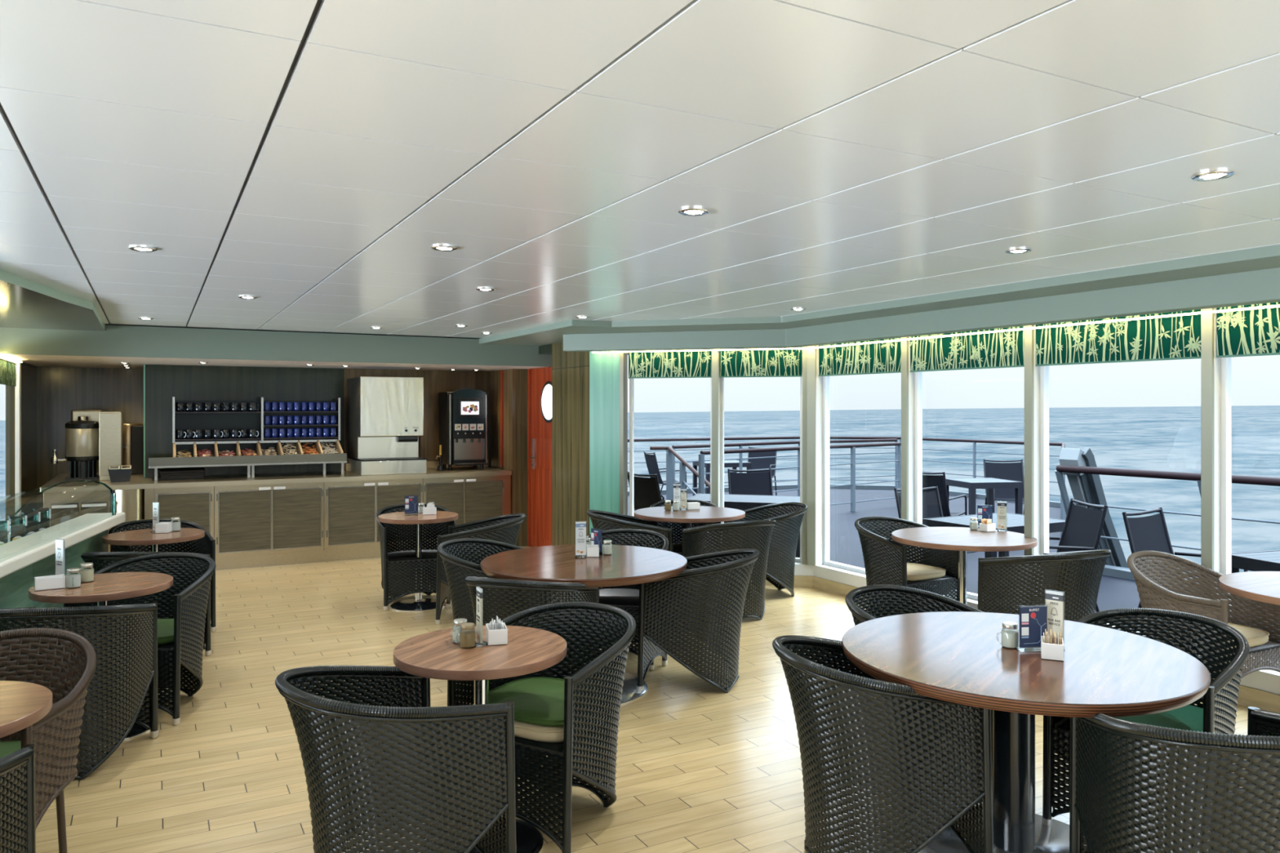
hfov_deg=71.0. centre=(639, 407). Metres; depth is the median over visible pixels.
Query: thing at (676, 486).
sign
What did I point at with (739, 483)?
deck chair
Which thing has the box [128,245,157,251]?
recessed light
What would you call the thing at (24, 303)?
ceiling
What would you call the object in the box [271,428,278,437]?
mug
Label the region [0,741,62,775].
seat cushion
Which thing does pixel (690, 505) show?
holder
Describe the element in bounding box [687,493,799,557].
table
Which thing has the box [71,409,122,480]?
coffee brewer
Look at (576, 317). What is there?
recessed light
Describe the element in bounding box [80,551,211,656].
wicker armchair
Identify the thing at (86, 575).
jar
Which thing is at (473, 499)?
base cabinet
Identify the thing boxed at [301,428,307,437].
mug
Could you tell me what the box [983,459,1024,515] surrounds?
deck chair
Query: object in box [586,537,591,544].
jar
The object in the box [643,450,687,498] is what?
deck chair
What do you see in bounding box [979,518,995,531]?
holder
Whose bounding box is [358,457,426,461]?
tray
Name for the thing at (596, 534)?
sign
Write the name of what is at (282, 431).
mug
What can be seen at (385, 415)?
machine
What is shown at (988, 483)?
table
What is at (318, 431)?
mug
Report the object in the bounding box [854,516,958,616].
wicker armchair
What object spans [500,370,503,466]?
trim
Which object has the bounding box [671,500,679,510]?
jar
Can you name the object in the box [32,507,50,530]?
dispenser
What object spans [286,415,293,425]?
mug
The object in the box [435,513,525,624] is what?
wicker armchair
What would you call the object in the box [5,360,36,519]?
window frame
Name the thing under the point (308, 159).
ceiling
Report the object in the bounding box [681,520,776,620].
wicker armchair
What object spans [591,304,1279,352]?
light strip
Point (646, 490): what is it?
deck chair
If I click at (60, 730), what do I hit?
wicker armchair
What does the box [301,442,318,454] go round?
heap
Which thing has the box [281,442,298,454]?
heap
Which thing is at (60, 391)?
wall
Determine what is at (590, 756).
wicker armchair
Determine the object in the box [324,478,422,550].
base cabinet
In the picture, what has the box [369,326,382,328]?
recessed light
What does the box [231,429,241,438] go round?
mug
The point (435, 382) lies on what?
wall panel
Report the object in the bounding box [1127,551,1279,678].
wicker armchair
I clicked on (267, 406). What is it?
mug
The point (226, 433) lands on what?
mug
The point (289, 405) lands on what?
mug
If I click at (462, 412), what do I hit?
dispenser
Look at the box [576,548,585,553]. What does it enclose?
picture
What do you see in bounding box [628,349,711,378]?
window valance
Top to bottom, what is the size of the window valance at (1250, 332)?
0.358 m
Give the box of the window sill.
[794,562,1279,694]
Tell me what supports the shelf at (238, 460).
on the shelf unit at (184, 420)
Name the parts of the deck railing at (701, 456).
post, post, handrail, rail, rail, post, rail, post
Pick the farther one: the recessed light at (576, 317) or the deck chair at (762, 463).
the deck chair at (762, 463)
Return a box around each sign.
[55,538,66,583]
[151,502,159,533]
[404,495,417,515]
[474,586,488,647]
[574,520,586,558]
[591,528,602,555]
[673,484,680,508]
[680,488,687,510]
[977,504,992,527]
[996,501,1007,531]
[1017,604,1047,652]
[1044,589,1064,650]
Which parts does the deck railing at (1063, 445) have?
rail, rail, rail, handrail, rail, post, post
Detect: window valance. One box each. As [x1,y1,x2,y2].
[0,359,16,386]
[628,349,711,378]
[719,346,801,377]
[818,337,901,376]
[910,325,1024,372]
[1035,309,1200,366]
[1216,302,1279,357]
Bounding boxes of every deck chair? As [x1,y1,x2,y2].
[627,471,666,524]
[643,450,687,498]
[727,468,776,515]
[747,446,777,495]
[893,485,985,558]
[922,471,967,516]
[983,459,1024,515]
[1001,498,1107,612]
[1122,507,1248,629]
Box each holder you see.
[34,574,65,591]
[155,521,173,533]
[422,503,436,515]
[485,615,507,645]
[586,544,599,556]
[686,502,699,509]
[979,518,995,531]
[1040,629,1063,661]
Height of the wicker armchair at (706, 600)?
0.798 m
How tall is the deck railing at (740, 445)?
1.128 m
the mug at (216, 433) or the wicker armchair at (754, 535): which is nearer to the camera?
the wicker armchair at (754, 535)
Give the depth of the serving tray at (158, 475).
9.28 m
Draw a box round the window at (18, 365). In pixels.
[0,352,21,514]
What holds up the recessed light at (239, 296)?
in the ceiling at (308, 159)
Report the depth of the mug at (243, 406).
9.76 m
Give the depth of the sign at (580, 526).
5.33 m
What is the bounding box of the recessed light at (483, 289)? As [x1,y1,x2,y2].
[475,287,494,291]
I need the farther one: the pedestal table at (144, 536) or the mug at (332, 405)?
the mug at (332, 405)
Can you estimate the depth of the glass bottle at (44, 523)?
5.94 m
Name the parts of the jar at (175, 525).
lid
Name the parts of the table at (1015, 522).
leg, leg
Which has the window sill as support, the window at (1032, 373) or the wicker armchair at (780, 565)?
the window at (1032, 373)
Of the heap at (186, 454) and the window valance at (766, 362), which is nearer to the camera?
the window valance at (766, 362)
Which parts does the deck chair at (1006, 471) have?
frame, leg, frame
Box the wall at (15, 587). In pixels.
[0,528,108,626]
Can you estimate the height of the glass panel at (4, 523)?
0.212 m
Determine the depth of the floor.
4.35 m
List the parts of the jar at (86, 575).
lid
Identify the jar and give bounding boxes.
[66,567,80,587]
[80,562,93,582]
[170,516,180,531]
[417,502,425,513]
[451,618,466,643]
[455,622,475,648]
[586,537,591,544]
[602,539,613,554]
[663,500,671,510]
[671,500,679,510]
[969,517,977,529]
[995,622,1018,648]
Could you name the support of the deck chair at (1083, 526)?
on the deck
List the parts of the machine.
splash panel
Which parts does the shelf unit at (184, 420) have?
leg, shelf, shelf, leg, leg, panel, shelf, shelf, shelf, leg, leg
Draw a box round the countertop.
[40,466,511,493]
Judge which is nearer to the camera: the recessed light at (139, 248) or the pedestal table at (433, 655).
the pedestal table at (433, 655)
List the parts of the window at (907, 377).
frame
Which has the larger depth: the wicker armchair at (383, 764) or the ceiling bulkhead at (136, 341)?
the ceiling bulkhead at (136, 341)
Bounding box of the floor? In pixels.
[35,546,1248,852]
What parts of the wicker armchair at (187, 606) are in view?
leg, seat, leg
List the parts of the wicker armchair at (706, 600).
leg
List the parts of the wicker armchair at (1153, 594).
leg, seat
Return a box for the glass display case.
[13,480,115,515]
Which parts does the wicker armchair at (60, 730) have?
leg, leg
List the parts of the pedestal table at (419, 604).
plate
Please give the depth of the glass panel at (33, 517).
5.77 m
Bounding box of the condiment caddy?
[107,465,132,482]
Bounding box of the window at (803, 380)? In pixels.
[720,346,807,564]
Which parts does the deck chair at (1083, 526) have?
leg, frame, leg, leg, frame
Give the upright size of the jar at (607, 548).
0.085 m
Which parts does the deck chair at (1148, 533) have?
frame, frame, leg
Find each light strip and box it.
[0,353,22,362]
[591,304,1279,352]
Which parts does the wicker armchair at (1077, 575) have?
leg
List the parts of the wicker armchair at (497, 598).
leg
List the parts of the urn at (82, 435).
tank, lid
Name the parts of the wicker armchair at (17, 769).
leg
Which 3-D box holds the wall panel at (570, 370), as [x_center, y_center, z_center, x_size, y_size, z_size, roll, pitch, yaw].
[-0.896,0.460,9.737,0.203,2.360,2.030,0,0,-29]
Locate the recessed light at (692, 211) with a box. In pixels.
[678,207,709,216]
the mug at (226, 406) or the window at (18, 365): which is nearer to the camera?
the window at (18, 365)
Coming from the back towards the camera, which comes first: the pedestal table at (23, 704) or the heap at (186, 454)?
the heap at (186, 454)
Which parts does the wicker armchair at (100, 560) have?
leg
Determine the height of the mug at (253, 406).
0.098 m
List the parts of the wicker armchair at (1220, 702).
leg, seat, leg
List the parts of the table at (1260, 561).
leg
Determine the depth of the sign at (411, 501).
7.44 m
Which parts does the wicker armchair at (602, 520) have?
leg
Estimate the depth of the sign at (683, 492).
7.83 m
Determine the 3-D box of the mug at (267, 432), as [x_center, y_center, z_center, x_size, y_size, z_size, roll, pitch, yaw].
[-4.104,0.280,9.898,0.073,0.100,0.092,0,0,16]
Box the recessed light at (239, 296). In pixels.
[238,295,257,298]
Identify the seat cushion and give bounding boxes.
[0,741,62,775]
[113,618,184,644]
[488,677,608,726]
[514,713,598,742]
[871,562,946,581]
[1115,704,1203,751]
[1177,622,1269,648]
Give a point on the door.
(539, 380)
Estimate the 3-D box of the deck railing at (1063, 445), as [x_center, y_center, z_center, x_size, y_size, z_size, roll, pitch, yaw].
[4.223,1.176,16.756,8.230,1.128,5.014,0,0,40]
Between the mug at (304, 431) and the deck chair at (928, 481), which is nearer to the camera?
the mug at (304, 431)
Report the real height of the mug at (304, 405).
0.100 m
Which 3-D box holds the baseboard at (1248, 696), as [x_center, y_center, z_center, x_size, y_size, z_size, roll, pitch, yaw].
[3.728,1.587,4.194,1.286,0.105,11.977,0,0,-35]
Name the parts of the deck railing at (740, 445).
post, post, handrail, rail, rail, post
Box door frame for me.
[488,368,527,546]
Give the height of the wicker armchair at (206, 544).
0.798 m
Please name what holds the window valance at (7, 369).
attached to the window at (18, 365)
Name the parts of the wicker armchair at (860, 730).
seat, leg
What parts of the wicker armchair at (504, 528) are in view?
leg, leg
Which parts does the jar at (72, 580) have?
lid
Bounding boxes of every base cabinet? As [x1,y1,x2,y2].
[43,490,111,551]
[154,486,213,552]
[213,482,324,558]
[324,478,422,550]
[422,475,511,539]
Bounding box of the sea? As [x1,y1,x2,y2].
[0,405,1279,577]
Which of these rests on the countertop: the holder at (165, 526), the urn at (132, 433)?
the urn at (132, 433)
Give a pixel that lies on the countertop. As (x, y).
(136, 481)
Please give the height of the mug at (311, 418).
0.100 m
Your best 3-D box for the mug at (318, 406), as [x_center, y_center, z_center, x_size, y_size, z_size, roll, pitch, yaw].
[-3.636,-0.013,10.166,0.073,0.100,0.092,0,0,-11]
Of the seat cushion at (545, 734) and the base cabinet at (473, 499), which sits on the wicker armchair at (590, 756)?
the seat cushion at (545, 734)
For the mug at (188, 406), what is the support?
on the shelf unit at (184, 420)
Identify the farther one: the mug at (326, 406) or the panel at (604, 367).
the mug at (326, 406)
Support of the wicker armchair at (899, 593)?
on the floor
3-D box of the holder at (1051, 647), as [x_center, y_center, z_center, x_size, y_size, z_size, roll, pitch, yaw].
[1.475,0.842,3.211,0.072,0.092,0.110,0,0,24]
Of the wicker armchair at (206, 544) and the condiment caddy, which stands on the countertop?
the condiment caddy
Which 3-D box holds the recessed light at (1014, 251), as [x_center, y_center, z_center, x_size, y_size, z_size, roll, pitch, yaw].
[1.761,-0.729,4.176,0.116,0.012,0.116,0,0,-29]
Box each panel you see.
[111,488,154,551]
[343,368,488,471]
[538,342,589,545]
[589,351,619,534]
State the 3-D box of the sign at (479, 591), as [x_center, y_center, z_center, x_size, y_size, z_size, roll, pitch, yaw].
[-0.602,0.782,3.369,0.068,0.215,0.069,0,0,-24]
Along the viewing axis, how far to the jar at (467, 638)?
3.32 m
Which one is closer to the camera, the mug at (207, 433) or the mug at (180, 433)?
the mug at (180, 433)
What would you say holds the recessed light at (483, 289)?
in the ceiling at (308, 159)
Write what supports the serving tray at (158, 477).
on the countertop
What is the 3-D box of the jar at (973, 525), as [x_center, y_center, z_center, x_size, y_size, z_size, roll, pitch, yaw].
[2.434,0.847,6.551,0.066,0.085,0.058,0,0,9]
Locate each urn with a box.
[50,416,99,479]
[122,423,143,474]
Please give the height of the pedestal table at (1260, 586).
0.750 m
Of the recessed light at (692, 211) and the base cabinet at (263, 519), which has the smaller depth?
the recessed light at (692, 211)
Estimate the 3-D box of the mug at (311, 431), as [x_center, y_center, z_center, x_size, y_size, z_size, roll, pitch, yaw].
[-3.706,0.280,10.115,0.092,0.100,0.073,0,0,27]
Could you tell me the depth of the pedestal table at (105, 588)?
4.45 m
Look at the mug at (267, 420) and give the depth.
9.86 m
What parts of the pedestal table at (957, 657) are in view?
plate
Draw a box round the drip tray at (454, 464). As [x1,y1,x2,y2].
[453,462,488,466]
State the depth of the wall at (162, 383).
9.87 m
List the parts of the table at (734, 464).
leg, leg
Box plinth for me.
[215,543,432,570]
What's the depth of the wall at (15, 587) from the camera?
5.16 m
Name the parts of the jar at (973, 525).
lid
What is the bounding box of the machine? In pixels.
[346,376,426,475]
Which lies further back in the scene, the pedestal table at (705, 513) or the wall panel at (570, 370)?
the wall panel at (570, 370)
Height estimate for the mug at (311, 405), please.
0.100 m
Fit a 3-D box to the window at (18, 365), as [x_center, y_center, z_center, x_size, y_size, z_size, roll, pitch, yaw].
[-5.636,0.585,7.892,0.125,2.110,1.850,0,0,-29]
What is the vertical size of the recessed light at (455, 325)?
0.012 m
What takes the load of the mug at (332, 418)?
on the shelf unit at (184, 420)
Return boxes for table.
[0,680,52,737]
[28,572,173,747]
[102,528,204,551]
[377,511,457,612]
[393,625,566,852]
[480,544,687,704]
[633,506,745,552]
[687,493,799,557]
[693,459,751,495]
[841,611,1210,852]
[891,526,1037,604]
[922,512,1065,582]
[945,477,1022,515]
[1218,571,1279,605]
[1231,550,1279,622]
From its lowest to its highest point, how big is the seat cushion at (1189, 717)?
0.074 m
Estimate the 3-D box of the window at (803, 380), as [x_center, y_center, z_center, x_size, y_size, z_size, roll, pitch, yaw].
[1.158,0.385,8.373,0.844,2.090,0.140,0,0,17]
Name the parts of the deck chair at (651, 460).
frame, leg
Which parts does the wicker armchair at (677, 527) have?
seat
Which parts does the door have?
frame, handle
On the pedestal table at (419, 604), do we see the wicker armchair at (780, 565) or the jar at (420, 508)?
the jar at (420, 508)
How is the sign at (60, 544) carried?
on the pedestal table at (105, 588)
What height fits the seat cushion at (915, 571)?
0.058 m
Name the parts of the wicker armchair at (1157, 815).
leg, seat, leg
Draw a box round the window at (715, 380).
[619,351,719,516]
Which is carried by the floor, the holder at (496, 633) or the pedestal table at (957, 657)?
the pedestal table at (957, 657)
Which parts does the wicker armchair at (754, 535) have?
leg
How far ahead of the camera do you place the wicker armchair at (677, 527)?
8.26 m
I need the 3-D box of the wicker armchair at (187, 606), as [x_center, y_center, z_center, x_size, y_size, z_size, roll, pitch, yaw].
[-2.691,1.246,4.931,0.632,0.798,0.662,0,0,-4]
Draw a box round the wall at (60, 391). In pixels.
[36,366,143,508]
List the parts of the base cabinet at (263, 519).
door, handle, handle, door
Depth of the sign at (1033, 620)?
3.29 m
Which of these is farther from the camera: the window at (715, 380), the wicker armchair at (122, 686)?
the window at (715, 380)
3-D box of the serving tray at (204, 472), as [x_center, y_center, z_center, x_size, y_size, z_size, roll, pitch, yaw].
[-4.801,0.681,9.409,0.461,0.023,0.316,0,0,-27]
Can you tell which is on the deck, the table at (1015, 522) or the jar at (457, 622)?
the table at (1015, 522)
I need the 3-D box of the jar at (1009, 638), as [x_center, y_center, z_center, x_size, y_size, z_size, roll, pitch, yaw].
[1.371,0.845,3.334,0.069,0.089,0.060,0,0,-16]
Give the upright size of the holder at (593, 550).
0.056 m
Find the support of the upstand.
on the countertop
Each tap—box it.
[50,449,66,463]
[435,444,444,471]
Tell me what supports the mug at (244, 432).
on the shelf unit at (184, 420)
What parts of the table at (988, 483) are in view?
leg, leg, leg, leg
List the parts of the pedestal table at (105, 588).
plate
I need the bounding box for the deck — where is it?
[627,488,1279,661]
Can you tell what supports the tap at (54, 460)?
on the urn at (82, 435)
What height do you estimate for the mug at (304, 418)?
0.100 m
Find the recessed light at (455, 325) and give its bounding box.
[454,324,467,326]
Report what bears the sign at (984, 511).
on the pedestal table at (962, 540)
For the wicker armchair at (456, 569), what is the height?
0.798 m
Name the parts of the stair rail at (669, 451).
post, post, rail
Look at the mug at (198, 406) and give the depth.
9.54 m
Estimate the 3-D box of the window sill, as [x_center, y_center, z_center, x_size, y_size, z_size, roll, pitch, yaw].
[3.733,1.482,4.197,1.275,0.105,11.975,0,0,-35]
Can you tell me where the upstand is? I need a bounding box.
[346,459,488,471]
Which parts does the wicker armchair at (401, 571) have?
leg, seat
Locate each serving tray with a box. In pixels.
[157,467,205,473]
[157,470,205,475]
[157,473,204,477]
[157,474,205,479]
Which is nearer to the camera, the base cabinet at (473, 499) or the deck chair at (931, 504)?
the deck chair at (931, 504)
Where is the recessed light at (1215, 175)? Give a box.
[1191,168,1235,181]
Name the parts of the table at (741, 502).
leg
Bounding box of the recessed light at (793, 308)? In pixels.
[790,307,806,311]
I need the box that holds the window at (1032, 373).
[914,324,1039,600]
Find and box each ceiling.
[0,0,1279,355]
[0,270,105,331]
[3,354,549,371]
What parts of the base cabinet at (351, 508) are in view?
door, handle, handle, door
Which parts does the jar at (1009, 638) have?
glass, lid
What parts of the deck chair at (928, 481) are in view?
frame, leg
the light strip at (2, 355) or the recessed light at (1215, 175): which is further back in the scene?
the light strip at (2, 355)
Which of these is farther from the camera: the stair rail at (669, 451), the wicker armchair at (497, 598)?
the stair rail at (669, 451)
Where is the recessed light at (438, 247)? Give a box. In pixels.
[431,244,457,251]
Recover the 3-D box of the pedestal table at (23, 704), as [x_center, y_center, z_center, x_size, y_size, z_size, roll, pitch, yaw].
[-2.088,1.265,2.610,0.636,0.750,0.636,0,0,-29]
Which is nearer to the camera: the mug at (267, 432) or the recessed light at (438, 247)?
the recessed light at (438, 247)
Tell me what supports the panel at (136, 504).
on the floor
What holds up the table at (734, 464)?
on the deck
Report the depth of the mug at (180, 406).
9.45 m
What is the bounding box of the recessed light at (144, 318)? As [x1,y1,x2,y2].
[137,317,153,319]
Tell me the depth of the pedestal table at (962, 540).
6.12 m
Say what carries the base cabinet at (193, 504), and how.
on the floor
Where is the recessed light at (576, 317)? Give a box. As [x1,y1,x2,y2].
[575,315,589,318]
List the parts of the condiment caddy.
lid, lid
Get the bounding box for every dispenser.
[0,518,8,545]
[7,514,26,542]
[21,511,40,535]
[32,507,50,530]
[439,388,488,470]
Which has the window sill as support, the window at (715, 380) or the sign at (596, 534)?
the window at (715, 380)
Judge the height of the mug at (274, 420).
0.100 m
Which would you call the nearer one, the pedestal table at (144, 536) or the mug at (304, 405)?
the pedestal table at (144, 536)
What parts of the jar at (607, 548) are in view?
lid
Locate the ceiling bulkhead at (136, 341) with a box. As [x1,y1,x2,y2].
[0,324,551,366]
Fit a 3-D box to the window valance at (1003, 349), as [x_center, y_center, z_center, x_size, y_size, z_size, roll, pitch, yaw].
[2.429,-0.464,6.702,0.040,0.358,1.082,0,0,-29]
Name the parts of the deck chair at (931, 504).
frame, frame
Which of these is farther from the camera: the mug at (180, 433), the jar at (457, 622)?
the mug at (180, 433)
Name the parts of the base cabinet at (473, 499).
door, handle, handle, door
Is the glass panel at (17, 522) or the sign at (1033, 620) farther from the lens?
the glass panel at (17, 522)
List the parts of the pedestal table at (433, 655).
plate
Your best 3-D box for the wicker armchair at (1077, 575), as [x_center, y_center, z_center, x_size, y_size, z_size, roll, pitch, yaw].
[2.560,1.246,5.600,0.632,0.798,0.662,0,0,-22]
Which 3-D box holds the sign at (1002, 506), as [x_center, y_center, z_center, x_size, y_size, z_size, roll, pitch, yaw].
[2.616,0.782,6.484,0.069,0.215,0.068,0,0,23]
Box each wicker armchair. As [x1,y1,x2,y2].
[0,602,158,780]
[0,627,96,852]
[0,744,35,852]
[63,552,216,725]
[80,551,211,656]
[108,518,216,631]
[275,665,516,852]
[376,503,455,610]
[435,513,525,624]
[437,537,558,626]
[447,601,635,852]
[464,576,599,685]
[586,510,673,589]
[586,528,668,671]
[636,548,759,693]
[649,498,720,555]
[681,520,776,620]
[723,502,807,601]
[772,635,993,852]
[845,584,982,770]
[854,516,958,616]
[977,549,1111,622]
[1041,608,1249,826]
[1069,706,1279,852]
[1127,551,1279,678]
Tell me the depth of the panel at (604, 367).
8.75 m
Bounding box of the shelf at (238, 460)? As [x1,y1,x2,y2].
[148,453,346,468]
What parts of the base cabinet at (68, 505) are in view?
handle, door, handle, door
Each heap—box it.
[176,449,191,457]
[196,448,213,457]
[218,449,235,456]
[240,448,257,455]
[261,447,276,455]
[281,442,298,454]
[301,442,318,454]
[320,441,337,453]
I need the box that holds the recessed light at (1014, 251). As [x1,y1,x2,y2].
[1004,248,1031,253]
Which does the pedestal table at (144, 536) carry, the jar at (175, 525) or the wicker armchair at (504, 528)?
the jar at (175, 525)
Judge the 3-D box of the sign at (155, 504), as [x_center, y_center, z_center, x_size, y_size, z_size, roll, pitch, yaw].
[-3.458,0.782,6.412,0.069,0.215,0.068,0,0,30]
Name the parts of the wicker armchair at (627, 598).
seat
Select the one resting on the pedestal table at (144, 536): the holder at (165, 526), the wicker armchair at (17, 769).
the holder at (165, 526)
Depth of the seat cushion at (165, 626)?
4.78 m
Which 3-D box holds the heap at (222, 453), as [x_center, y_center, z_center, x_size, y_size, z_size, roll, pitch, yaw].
[-4.405,0.509,9.583,0.165,0.097,0.392,0,0,-29]
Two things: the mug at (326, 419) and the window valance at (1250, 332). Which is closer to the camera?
the window valance at (1250, 332)
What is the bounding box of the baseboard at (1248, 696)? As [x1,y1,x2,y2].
[751,575,1279,713]
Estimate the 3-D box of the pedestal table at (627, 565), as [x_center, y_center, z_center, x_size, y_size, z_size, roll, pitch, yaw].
[-0.324,1.265,5.254,1.200,0.750,1.200,0,0,36]
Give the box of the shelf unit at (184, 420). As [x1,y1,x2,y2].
[148,396,346,480]
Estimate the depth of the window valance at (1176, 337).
5.61 m
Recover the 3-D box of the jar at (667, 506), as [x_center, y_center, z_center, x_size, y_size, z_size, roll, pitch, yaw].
[0.238,0.847,7.790,0.066,0.085,0.058,0,0,9]
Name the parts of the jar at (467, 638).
lid, glass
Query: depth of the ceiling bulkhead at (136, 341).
8.59 m
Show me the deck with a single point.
(845, 546)
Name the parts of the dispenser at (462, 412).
frame, panel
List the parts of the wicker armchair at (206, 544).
leg, leg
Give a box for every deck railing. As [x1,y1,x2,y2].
[627,435,1065,535]
[671,438,897,504]
[698,442,901,511]
[1054,465,1279,578]
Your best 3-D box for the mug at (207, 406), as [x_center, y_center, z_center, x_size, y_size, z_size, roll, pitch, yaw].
[-4.624,-0.006,9.628,0.100,0.098,0.080,0,0,-31]
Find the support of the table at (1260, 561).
on the deck
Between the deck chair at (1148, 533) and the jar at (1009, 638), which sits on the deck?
the deck chair at (1148, 533)
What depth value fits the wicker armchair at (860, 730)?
3.00 m
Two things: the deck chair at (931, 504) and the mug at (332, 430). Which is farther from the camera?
the mug at (332, 430)
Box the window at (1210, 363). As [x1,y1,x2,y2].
[1040,307,1220,635]
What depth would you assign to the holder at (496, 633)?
3.37 m
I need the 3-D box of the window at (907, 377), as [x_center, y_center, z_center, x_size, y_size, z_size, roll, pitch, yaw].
[1.924,0.385,7.690,0.140,2.090,1.120,0,0,-29]
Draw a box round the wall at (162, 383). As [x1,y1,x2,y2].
[143,364,343,477]
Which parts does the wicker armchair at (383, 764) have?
seat, leg, leg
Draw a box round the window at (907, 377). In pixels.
[822,336,914,574]
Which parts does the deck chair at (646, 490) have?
frame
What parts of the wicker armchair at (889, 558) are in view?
leg, seat, leg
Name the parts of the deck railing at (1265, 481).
post, rail, rail, handrail, rail, post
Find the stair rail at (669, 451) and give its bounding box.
[649,446,710,499]
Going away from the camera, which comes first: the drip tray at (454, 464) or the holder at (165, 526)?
the holder at (165, 526)
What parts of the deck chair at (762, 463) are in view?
frame, leg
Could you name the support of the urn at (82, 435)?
on the countertop
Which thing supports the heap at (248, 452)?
in the shelf unit at (184, 420)
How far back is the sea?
343.12 m
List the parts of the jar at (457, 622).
lid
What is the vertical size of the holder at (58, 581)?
0.056 m
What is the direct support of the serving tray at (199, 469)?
on the serving tray at (204, 472)
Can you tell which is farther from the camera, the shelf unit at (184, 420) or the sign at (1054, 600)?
the shelf unit at (184, 420)
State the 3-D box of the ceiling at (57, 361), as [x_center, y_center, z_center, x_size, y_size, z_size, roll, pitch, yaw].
[-6.049,-0.485,8.857,10.020,0.050,2.660,0,0,-29]
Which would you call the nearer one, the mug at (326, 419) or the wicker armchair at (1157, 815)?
the wicker armchair at (1157, 815)
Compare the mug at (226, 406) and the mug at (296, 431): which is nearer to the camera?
the mug at (226, 406)
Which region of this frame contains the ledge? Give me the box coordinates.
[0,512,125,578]
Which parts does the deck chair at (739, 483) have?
frame, frame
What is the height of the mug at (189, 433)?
0.098 m
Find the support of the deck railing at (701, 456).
on the deck
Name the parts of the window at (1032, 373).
frame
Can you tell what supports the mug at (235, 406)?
on the shelf unit at (184, 420)
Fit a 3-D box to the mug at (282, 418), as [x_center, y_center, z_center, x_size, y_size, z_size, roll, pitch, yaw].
[-3.968,0.140,9.972,0.073,0.100,0.092,0,0,14]
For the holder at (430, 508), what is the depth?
7.46 m
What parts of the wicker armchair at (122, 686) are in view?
leg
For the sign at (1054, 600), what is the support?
on the pedestal table at (957, 657)
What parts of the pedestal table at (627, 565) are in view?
plate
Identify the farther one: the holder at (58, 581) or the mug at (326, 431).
the mug at (326, 431)
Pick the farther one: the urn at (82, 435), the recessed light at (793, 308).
the urn at (82, 435)
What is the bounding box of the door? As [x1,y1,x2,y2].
[527,366,551,546]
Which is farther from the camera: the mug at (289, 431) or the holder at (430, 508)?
the mug at (289, 431)
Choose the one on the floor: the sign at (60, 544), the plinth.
the plinth
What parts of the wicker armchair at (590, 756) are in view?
leg, seat, leg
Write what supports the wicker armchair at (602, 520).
on the floor
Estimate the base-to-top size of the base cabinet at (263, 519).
0.732 m
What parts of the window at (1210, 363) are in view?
frame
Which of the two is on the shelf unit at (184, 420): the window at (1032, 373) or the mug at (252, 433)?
the mug at (252, 433)
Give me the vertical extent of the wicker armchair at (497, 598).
0.798 m
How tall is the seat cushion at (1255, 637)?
0.063 m
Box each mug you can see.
[176,402,185,412]
[176,430,186,439]
[185,402,194,412]
[185,430,195,439]
[194,402,203,412]
[194,429,203,439]
[204,402,213,412]
[204,429,212,439]
[213,402,223,411]
[213,429,223,439]
[222,402,231,411]
[222,429,231,438]
[231,402,239,411]
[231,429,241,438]
[240,402,249,411]
[240,429,248,438]
[248,402,259,411]
[248,429,258,438]
[263,402,271,411]
[263,416,271,425]
[263,428,271,437]
[271,402,278,411]
[271,416,278,425]
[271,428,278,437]
[279,402,285,411]
[279,415,285,425]
[279,428,285,437]
[286,402,293,411]
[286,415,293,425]
[286,428,293,437]
[293,402,300,411]
[293,415,300,424]
[293,428,300,437]
[301,402,307,411]
[301,415,307,424]
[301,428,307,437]
[308,402,315,411]
[308,415,315,424]
[308,428,315,437]
[315,402,322,411]
[315,415,322,424]
[315,427,322,436]
[322,402,329,411]
[322,415,329,424]
[322,427,329,436]
[329,402,336,411]
[329,415,336,424]
[329,427,336,436]

